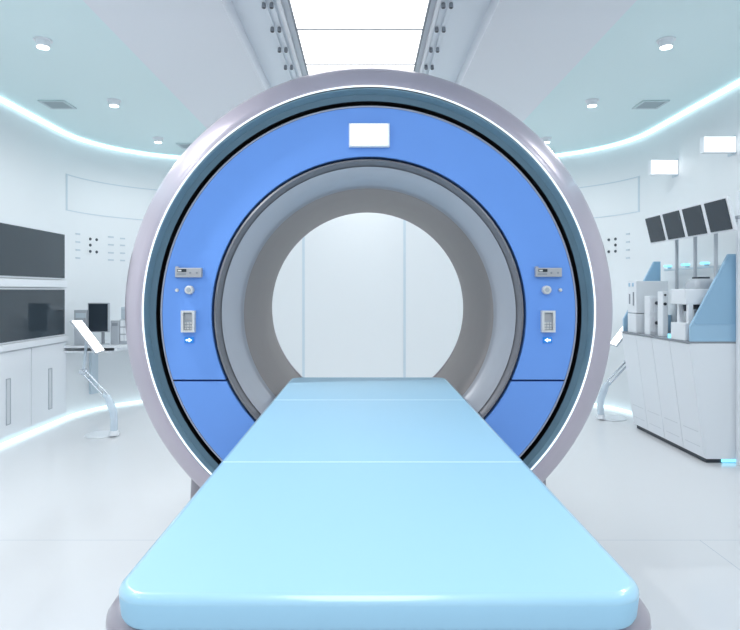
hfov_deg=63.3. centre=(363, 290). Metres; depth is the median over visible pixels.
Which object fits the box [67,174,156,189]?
trim
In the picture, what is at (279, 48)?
spotlight
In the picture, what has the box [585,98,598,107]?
recessed light
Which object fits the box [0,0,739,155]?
ceiling
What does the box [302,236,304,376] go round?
trim
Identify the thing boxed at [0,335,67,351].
wall ledge
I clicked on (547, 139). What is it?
recessed light
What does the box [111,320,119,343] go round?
equipment box
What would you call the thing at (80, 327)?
console
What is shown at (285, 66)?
spotlight
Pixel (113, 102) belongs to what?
recessed light
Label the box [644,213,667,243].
monitor
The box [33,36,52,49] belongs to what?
recessed light
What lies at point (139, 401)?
light strip
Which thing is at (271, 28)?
spotlight
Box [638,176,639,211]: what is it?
trim
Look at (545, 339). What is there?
indicator light
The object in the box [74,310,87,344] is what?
equipment box
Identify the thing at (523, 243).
scanner
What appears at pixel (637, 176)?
trim
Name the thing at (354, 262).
wall
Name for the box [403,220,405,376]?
trim
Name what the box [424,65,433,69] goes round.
spotlight
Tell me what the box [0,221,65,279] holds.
wall screen
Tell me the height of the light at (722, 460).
0.019 m
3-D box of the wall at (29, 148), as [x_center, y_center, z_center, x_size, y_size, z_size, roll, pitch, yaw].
[-2.780,-0.250,1.175,0.120,2.800,8.350,0,0,0]
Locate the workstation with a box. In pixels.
[620,254,735,462]
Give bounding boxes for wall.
[0,101,58,443]
[59,132,652,418]
[653,85,739,321]
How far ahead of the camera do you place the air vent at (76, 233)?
5.63 m
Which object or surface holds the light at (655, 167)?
attached to the wall at (701, 178)
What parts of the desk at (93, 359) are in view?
rail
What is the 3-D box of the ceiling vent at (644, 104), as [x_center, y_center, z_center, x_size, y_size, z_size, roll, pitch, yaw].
[2.205,-1.435,4.620,0.200,0.010,0.200,0,0,0]
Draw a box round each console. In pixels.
[70,320,119,438]
[596,327,626,420]
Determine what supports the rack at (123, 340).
on the desk at (93, 359)
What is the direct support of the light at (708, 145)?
attached to the wall at (701, 178)
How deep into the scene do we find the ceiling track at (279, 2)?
3.52 m
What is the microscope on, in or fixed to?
on the workstation
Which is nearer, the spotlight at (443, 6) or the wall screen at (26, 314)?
the spotlight at (443, 6)
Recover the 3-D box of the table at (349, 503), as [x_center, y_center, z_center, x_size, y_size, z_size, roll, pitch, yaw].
[0.020,0.770,1.742,0.766,0.761,1.955,0,0,0]
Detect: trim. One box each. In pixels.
[66,174,67,209]
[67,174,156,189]
[67,210,142,219]
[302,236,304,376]
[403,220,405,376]
[579,176,637,187]
[594,211,637,217]
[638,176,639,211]
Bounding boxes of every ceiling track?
[261,0,302,79]
[419,0,453,74]
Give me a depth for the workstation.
4.02 m
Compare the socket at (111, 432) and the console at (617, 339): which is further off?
the console at (617, 339)
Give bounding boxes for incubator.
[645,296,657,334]
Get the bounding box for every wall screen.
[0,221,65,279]
[0,288,65,344]
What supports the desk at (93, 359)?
attached to the wall at (29, 148)
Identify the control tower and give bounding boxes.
[658,291,667,336]
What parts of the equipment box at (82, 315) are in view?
vent panel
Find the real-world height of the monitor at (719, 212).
0.216 m
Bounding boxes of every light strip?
[0,79,739,158]
[0,400,631,447]
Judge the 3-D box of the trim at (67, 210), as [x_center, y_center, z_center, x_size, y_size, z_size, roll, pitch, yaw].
[-2.252,-0.740,6.090,1.514,0.009,0.287,0,0,-43]
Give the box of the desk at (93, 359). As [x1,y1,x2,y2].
[64,340,127,393]
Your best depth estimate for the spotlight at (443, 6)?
3.11 m
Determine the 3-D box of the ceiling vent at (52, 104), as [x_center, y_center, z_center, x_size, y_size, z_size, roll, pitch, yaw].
[-2.360,-1.435,4.620,0.200,0.010,0.200,0,0,0]
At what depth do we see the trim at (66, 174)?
5.46 m
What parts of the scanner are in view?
plate, knob, panel, panel, knob, plate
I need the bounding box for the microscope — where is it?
[671,277,712,340]
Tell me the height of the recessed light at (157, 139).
0.046 m
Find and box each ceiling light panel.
[288,0,430,29]
[296,30,423,63]
[304,64,415,74]
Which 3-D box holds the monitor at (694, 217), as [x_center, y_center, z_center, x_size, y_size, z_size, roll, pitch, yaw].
[2.307,-0.485,4.132,0.117,0.216,0.274,0,0,0]
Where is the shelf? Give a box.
[64,348,127,352]
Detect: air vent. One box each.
[76,233,79,258]
[108,236,113,260]
[626,233,629,258]
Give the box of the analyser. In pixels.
[628,281,667,332]
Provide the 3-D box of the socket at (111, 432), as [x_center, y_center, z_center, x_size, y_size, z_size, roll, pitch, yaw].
[-1.977,1.119,4.740,0.080,0.038,0.080,0,0,0]
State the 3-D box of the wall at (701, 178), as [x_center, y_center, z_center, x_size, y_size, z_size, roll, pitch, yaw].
[2.640,-0.250,1.175,0.120,2.800,8.350,0,0,0]
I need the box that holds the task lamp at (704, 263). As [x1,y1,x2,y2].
[700,262,709,265]
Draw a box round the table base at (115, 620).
[106,595,651,629]
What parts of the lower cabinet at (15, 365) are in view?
handle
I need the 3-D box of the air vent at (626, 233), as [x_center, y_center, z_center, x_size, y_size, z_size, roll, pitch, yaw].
[2.516,-0.429,5.722,0.004,0.243,0.048,0,0,-18]
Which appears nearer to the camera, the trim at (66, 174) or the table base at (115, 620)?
the table base at (115, 620)
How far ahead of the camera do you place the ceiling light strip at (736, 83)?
5.28 m
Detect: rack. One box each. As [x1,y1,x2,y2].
[120,319,126,343]
[664,191,739,465]
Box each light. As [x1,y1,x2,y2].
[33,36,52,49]
[107,98,120,107]
[153,136,163,143]
[184,337,193,342]
[541,136,551,142]
[543,337,551,342]
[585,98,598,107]
[648,159,677,177]
[656,36,675,49]
[700,135,735,156]
[721,459,735,461]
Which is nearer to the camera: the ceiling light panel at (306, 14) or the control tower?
the ceiling light panel at (306, 14)
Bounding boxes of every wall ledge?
[0,278,66,287]
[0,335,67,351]
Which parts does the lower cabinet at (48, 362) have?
handle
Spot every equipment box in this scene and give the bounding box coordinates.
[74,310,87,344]
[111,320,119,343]
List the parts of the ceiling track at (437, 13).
moulding, rail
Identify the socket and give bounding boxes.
[108,430,118,435]
[596,414,605,418]
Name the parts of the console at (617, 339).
curved post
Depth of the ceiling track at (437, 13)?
3.50 m
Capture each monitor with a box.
[88,303,109,344]
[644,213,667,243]
[661,208,687,240]
[681,202,709,237]
[703,195,737,233]
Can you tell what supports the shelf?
attached to the desk at (93, 359)
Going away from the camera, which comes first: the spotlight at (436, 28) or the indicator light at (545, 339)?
the indicator light at (545, 339)
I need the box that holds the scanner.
[125,67,612,498]
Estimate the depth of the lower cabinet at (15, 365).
4.62 m
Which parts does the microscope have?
lid, lid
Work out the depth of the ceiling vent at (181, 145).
5.92 m
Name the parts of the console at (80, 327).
panel, curved post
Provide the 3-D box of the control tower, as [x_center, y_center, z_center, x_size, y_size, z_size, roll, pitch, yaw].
[2.230,0.171,4.475,0.040,0.334,0.090,0,0,0]
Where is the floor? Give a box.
[0,403,739,629]
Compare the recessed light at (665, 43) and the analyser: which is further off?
the analyser
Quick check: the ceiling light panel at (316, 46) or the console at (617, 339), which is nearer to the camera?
the ceiling light panel at (316, 46)
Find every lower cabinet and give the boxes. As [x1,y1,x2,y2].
[0,348,30,438]
[30,341,65,426]
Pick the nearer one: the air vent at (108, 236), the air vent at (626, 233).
the air vent at (626, 233)
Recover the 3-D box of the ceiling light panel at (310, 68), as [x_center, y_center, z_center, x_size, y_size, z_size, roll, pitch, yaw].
[-0.024,-1.499,4.200,0.735,0.022,0.516,0,0,0]
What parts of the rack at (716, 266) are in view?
post, lamp rail, post, post, post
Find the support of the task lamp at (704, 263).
on the rack at (716, 266)
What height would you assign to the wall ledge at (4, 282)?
0.065 m
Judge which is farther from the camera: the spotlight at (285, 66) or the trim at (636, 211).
the trim at (636, 211)
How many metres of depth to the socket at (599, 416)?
5.33 m
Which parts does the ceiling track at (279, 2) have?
rail, moulding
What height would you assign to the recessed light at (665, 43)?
0.046 m
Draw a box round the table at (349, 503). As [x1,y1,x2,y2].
[106,377,651,629]
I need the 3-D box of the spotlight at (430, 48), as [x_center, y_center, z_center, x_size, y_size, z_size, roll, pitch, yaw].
[0.432,-1.482,3.689,0.064,0.028,0.024,0,0,0]
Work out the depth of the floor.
3.10 m
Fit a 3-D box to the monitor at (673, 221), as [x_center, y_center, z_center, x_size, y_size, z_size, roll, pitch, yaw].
[2.307,-0.485,4.408,0.117,0.216,0.274,0,0,0]
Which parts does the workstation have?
door, panel, door, door, door, panel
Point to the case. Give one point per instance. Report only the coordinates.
(122, 308)
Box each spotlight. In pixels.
[262,2,273,8]
[270,27,280,32]
[277,47,287,52]
[284,65,292,69]
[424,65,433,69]
[429,47,438,52]
[435,27,445,32]
[441,2,452,8]
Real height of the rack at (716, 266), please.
1.810 m
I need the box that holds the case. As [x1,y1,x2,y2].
[121,307,124,318]
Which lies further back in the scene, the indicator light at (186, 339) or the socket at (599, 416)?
the socket at (599, 416)
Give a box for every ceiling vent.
[37,100,76,108]
[176,143,191,148]
[632,100,669,108]
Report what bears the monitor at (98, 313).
on the desk at (93, 359)
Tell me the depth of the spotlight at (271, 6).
3.11 m

